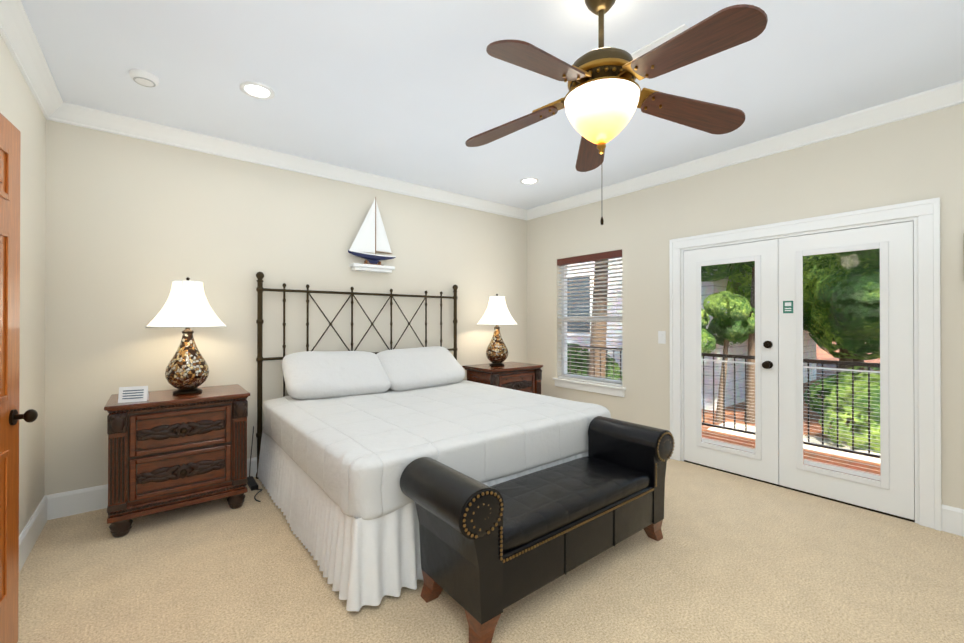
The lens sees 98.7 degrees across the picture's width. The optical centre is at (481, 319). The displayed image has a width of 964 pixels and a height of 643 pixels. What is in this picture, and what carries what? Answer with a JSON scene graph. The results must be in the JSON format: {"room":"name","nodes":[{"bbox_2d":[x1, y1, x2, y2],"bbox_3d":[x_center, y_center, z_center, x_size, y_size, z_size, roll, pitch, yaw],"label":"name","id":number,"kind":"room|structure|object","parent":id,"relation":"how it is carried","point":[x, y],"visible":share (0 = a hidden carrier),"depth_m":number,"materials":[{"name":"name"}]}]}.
{"room":"bedroom","nodes":[
{"label":"bedroom","id":0,"kind":"room"},
{"bbox_2d":[0,34,45,535],"bbox_3d":[-1.123,-0.062,0.410,0.150,2.700,5.675,0,0,-38],"label":"wall","id":1,"kind":"structure","parent":0,"point":[21,111],"depth_m":2.35,"materials":[{"name":"paint"}]},
{"bbox_2d":[0,113,37,642],"bbox_3d":[-1.623,0.264,1.320,0.189,2.033,0.808,0,0,-38],"label":"entry door","id":2,"kind":"structure","parent":1,"relation":"in","point":[10,150],"depth_m":1.58,"materials":[{"name":"brown wood"}]},
{"bbox_2d":[0,0,62,118],"bbox_3d":[-1.076,-1.357,0.548,0.088,0.108,5.525,0,0,-38],"label":"crown molding","id":3,"kind":"structure","parent":1,"relation":"attached to","point":[17,33],"depth_m":2.11,"materials":[{"name":"white wood"}]},
{"bbox_2d":[19,495,47,572],"bbox_3d":[-1.104,1.210,0.515,0.016,0.158,5.525,0,0,-38],"label":"baseboard","id":4,"kind":"structure","parent":1,"relation":"attached to","point":[32,530],"depth_m":2.34,"materials":[{"name":"white wood"}]},
{"bbox_2d":[44,120,526,495],"bbox_3d":[-1.166,-0.047,4.091,4.655,2.700,0.150,0,0,-38],"label":"wall","id":5,"kind":"structure","parent":0,"point":[135,227],"depth_m":3.30,"materials":[{"name":"paint"}]},
{"bbox_2d":[46,457,256,519],"bbox_3d":[-1.114,1.224,4.021,4.355,0.158,0.016,0,0,-38],"label":"baseboard","id":6,"kind":"structure","parent":5,"relation":"attached to","point":[70,503],"depth_m":2.77,"materials":[{"name":"white wood"}]},
{"bbox_2d":[46,102,526,219],"bbox_3d":[-1.092,-1.343,4.003,4.355,0.108,0.088,0,0,-38],"label":"crown molding","id":7,"kind":"structure","parent":5,"relation":"attached to","point":[84,117],"depth_m":3.38,"materials":[{"name":"white wood"}]},
{"bbox_2d":[349,263,394,272],"bbox_3d":[-1.059,-0.492,4.011,0.420,0.060,0.108,0,0,-38],"label":"wall shelf","id":8,"kind":"object","parent":5,"relation":"attached to","point":[370,268],"visible":1,"depth_m":3.96,"materials":[{"name":"white wood"}]},
{"bbox_2d":[348,197,395,265],"bbox_3d":[-1.058,-0.855,4.011,0.480,0.665,0.088,0,0,-38],"label":"sailboat model","id":9,"kind":"object","parent":8,"relation":"on","point":[371,236],"visible":0.98,"depth_m":4.00},
{"bbox_2d":[17,459,963,642],"bbox_3d":[0.596,1.344,1.861,4.655,0.100,5.825,0,0,-38],"label":"floor","id":10,"kind":"structure","parent":0,"point":[730,558],"depth_m":2.02,"materials":[{"name":"carpet"}]},
{"bbox_2d":[104,384,249,537],"bbox_3d":[-2.046,0.903,2.819,0.748,0.790,0.535,0,0,-38],"label":"nightstand","id":11,"kind":"object","parent":10,"relation":"on","point":[168,450],"visible":1,"depth_m":2.62,"materials":[{"name":"brown wood"}]},
{"bbox_2d":[118,386,148,402],"bbox_3d":[-2.143,0.460,2.549,0.140,0.092,0.044,0,0,-26],"label":"card","id":12,"kind":"object","parent":11,"relation":"on","point":[134,394],"visible":1,"depth_m":2.54,"materials":[{"name":"white paper"}]},
{"bbox_2d":[145,277,226,394],"bbox_3d":[-2.035,0.107,2.866,0.460,0.800,0.460,0,0,-38],"label":"table lamp","id":13,"kind":"object","parent":11,"relation":"on","point":[187,306],"visible":1,"depth_m":2.78,"materials":[{"name":"white fabric"}]},
{"bbox_2d":[247,426,261,501],"bbox_3d":[-1.733,1.089,3.159,0.082,0.420,0.556,0,0,-38],"label":"power cord","id":14,"kind":"object","parent":10,"relation":"on","point":[252,484],"visible":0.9,"depth_m":3.21,"materials":[{"name":"black plastic"}]},
{"bbox_2d":[256,272,610,611],"bbox_3d":[-0.423,0.453,3.208,2.023,1.693,2.115,0,0,-38],"label":"king bed","id":15,"kind":"object","parent":10,"relation":"on","point":[345,439],"visible":0.83,"depth_m":2.51,"materials":[{"name":"white fabric"}]},
{"bbox_2d":[462,362,542,394],"bbox_3d":[0.239,0.911,4.629,0.748,0.790,0.535,0,0,-38],"label":"nightstand","id":16,"kind":"object","parent":10,"relation":"on","point":[524,377],"visible":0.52,"depth_m":4.48,"materials":[{"name":"brown wood"}]},
{"bbox_2d":[476,294,517,365],"bbox_3d":[0.167,0.115,4.611,0.460,0.800,0.460,0,0,-38],"label":"table lamp","id":17,"kind":"object","parent":16,"relation":"on","point":[496,313],"visible":1,"depth_m":4.52,"materials":[{"name":"white fabric"}]},
{"bbox_2d":[400,416,674,642],"bbox_3d":[0.394,0.975,2.195,1.590,0.642,0.492,0,0,-38],"label":"leather bench","id":18,"kind":"object","parent":10,"relation":"on","point":[489,554],"visible":1,"depth_m":1.88,"materials":[{"name":"black leather"}]},
{"bbox_2d":[21,0,963,209],"bbox_3d":[0.596,-1.456,1.873,4.655,0.100,5.825,0,0,-38],"label":"ceiling","id":19,"kind":"structure","parent":0,"point":[420,92],"depth_m":2.37,"materials":[{"name":"paint"}]},
{"bbox_2d":[129,69,158,86],"bbox_3d":[-1.949,-1.384,2.392,0.136,0.039,0.136,0,0,-38],"label":"smoke detector","id":20,"kind":"object","parent":19,"relation":"attached to","point":[143,78],"visible":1,"depth_m":2.36,"materials":[{"name":"white plastic"}]},
{"bbox_2d":[240,81,274,99],"bbox_3d":[-1.377,-1.399,2.539,0.190,0.009,0.190,0,0,-38],"label":"recessed light","id":21,"kind":"object","parent":19,"relation":"in","point":[257,90],"visible":1,"depth_m":2.54,"materials":[{"name":"white"}]},
{"bbox_2d":[520,177,538,183],"bbox_3d":[0.479,-1.392,4.175,0.190,0.009,0.190,0,0,-38],"label":"recessed light","id":22,"kind":"object","parent":19,"relation":"in","point":[530,180],"visible":1,"depth_m":4.16,"materials":[{"name":"white"}]},
{"bbox_2d":[465,0,767,224],"bbox_3d":[0.497,-0.906,1.753,1.252,1.000,1.272,0,0,-38],"label":"ceiling fan","id":23,"kind":"object","parent":19,"relation":"hanging from","point":[603,99],"visible":1,"depth_m":1.67,"materials":[{"name":"brown wood"}]},
{"bbox_2d":[631,24,688,59],"bbox_3d":[0.922,-1.400,2.134,0.140,0.010,0.310,0,0,-38],"label":"ceiling vent","id":24,"kind":"object","parent":19,"relation":"in","point":[657,42],"visible":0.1,"depth_m":2.09,"materials":[{"name":"white plastic"}]},
{"bbox_2d":[527,103,963,508],"bbox_3d":[2.362,-0.050,3.266,0.150,2.700,5.525,0,0,-38],"label":"wall","id":25,"kind":"structure","parent":0,"point":[916,158],"depth_m":3.45,"materials":[{"name":"paint"}]},
{"bbox_2d":[553,378,625,396],"bbox_3d":[1.197,0.756,4.652,0.120,0.100,0.970,0,0,-38],"label":"window sill","id":26,"kind":"structure","parent":25,"relation":"attached to","point":[606,389],"depth_m":4.57,"materials":[{"name":"white wood"}]},
{"bbox_2d":[561,262,621,383],"bbox_3d":[1.262,-0.009,4.707,0.065,1.430,0.890,0,0,-38],"label":"window","id":27,"kind":"structure","parent":25,"relation":"in","point":[564,372],"depth_m":4.91,"materials":[{"name":"white plastic"}]},
{"bbox_2d":[557,250,621,386],"bbox_3d":[1.204,-0.010,4.660,0.074,1.423,0.882,0,0,-38],"label":"window blinds","id":28,"kind":"object","parent":27,"relation":"attached to","point":[593,257],"visible":0.85,"depth_m":4.62,"materials":[{"name":"white plastic"}]},
{"bbox_2d":[658,331,665,343],"bbox_3d":[1.714,0.173,3.951,0.012,0.120,0.075,0,0,-38],"label":"switch plate","id":29,"kind":"object","parent":25,"relation":"attached to","point":[661,337],"visible":1,"depth_m":3.95,"materials":[{"name":"white plastic"}]},
{"bbox_2d":[684,239,778,483],"bbox_3d":[2.066,0.331,3.502,0.121,1.912,0.730,0,0,-38],"label":"french door","id":30,"kind":"structure","parent":25,"relation":"in","point":[762,463],"depth_m":3.40,"materials":[{"name":"white wood"}]},
{"bbox_2d":[527,80,963,219],"bbox_3d":[2.269,-1.346,3.197,0.088,0.108,5.525,0,0,-38],"label":"crown molding","id":31,"kind":"structure","parent":25,"relation":"attached to","point":[938,98],"depth_m":3.15,"materials":[{"name":"white wood"}]},
{"bbox_2d":[684,460,914,521],"bbox_3d":[2.374,1.294,3.273,0.175,0.012,1.470,0,0,-38],"label":"french door threshold sill","id":32,"kind":"structure","parent":25,"relation":"attached to","point":[888,514],"depth_m":3.07,"materials":[{"name":"brown metal"}]},
{"bbox_2d":[669,197,941,530],"bbox_3d":[2.349,0.278,3.257,0.179,2.045,1.700,0,0,-38],"label":"door frame","id":33,"kind":"structure","parent":25,"relation":"attached to","point":[927,369],"depth_m":2.63,"materials":[{"name":"white wood"}]},
{"bbox_2d":[778,221,914,519],"bbox_3d":[2.548,0.329,2.947,0.055,1.912,0.730,0,0,-38],"label":"french door","id":34,"kind":"structure","parent":25,"relation":"in","point":[892,492],"depth_m":2.82,"materials":[{"name":"white wood"}]},
{"bbox_2d":[941,504,963,536],"bbox_3d":[3.418,1.215,1.794,0.016,0.158,1.915,0,0,-38],"label":"baseboard","id":35,"kind":"structure","parent":25,"relation":"attached to","point":[952,520],"depth_m":2.50,"materials":[{"name":"white wood"}]},
{"label":"outside","id":36,"kind":"structure","parent":0,"visible":0},
{"bbox_2d":[567,248,879,452],"bbox_3d":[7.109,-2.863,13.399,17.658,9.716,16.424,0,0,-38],"label":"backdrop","id":37,"kind":"structure","parent":36,"point":[720,322],"depth_m":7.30,"materials":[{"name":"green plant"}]},
{"bbox_2d":[701,338,879,465],"bbox_3d":[21.117,1.927,23.152,57.960,0.110,70.000,0,0,-38],"label":"ground","id":38,"kind":"structure","parent":36,"point":[824,355],"depth_m":7.10,"materials":[{"name":"beige"}]},
{"bbox_2d":[702,431,880,481],"bbox_3d":[2.469,1.561,4.170,1.150,0.485,5.800,0,0,-38],"label":"deck","id":39,"kind":"object","parent":38,"relation":"on","point":[749,442],"depth_m":3.92,"materials":[{"name":"brown wood"}]},
{"bbox_2d":[567,345,879,457],"bbox_3d":[2.873,0.843,4.493,0.060,0.955,5.800,0,0,-38],"label":"railing","id":40,"kind":"object","parent":39,"relation":"on","point":[836,363],"depth_m":4.07,"materials":[{"name":"grey metal"}]}
]}

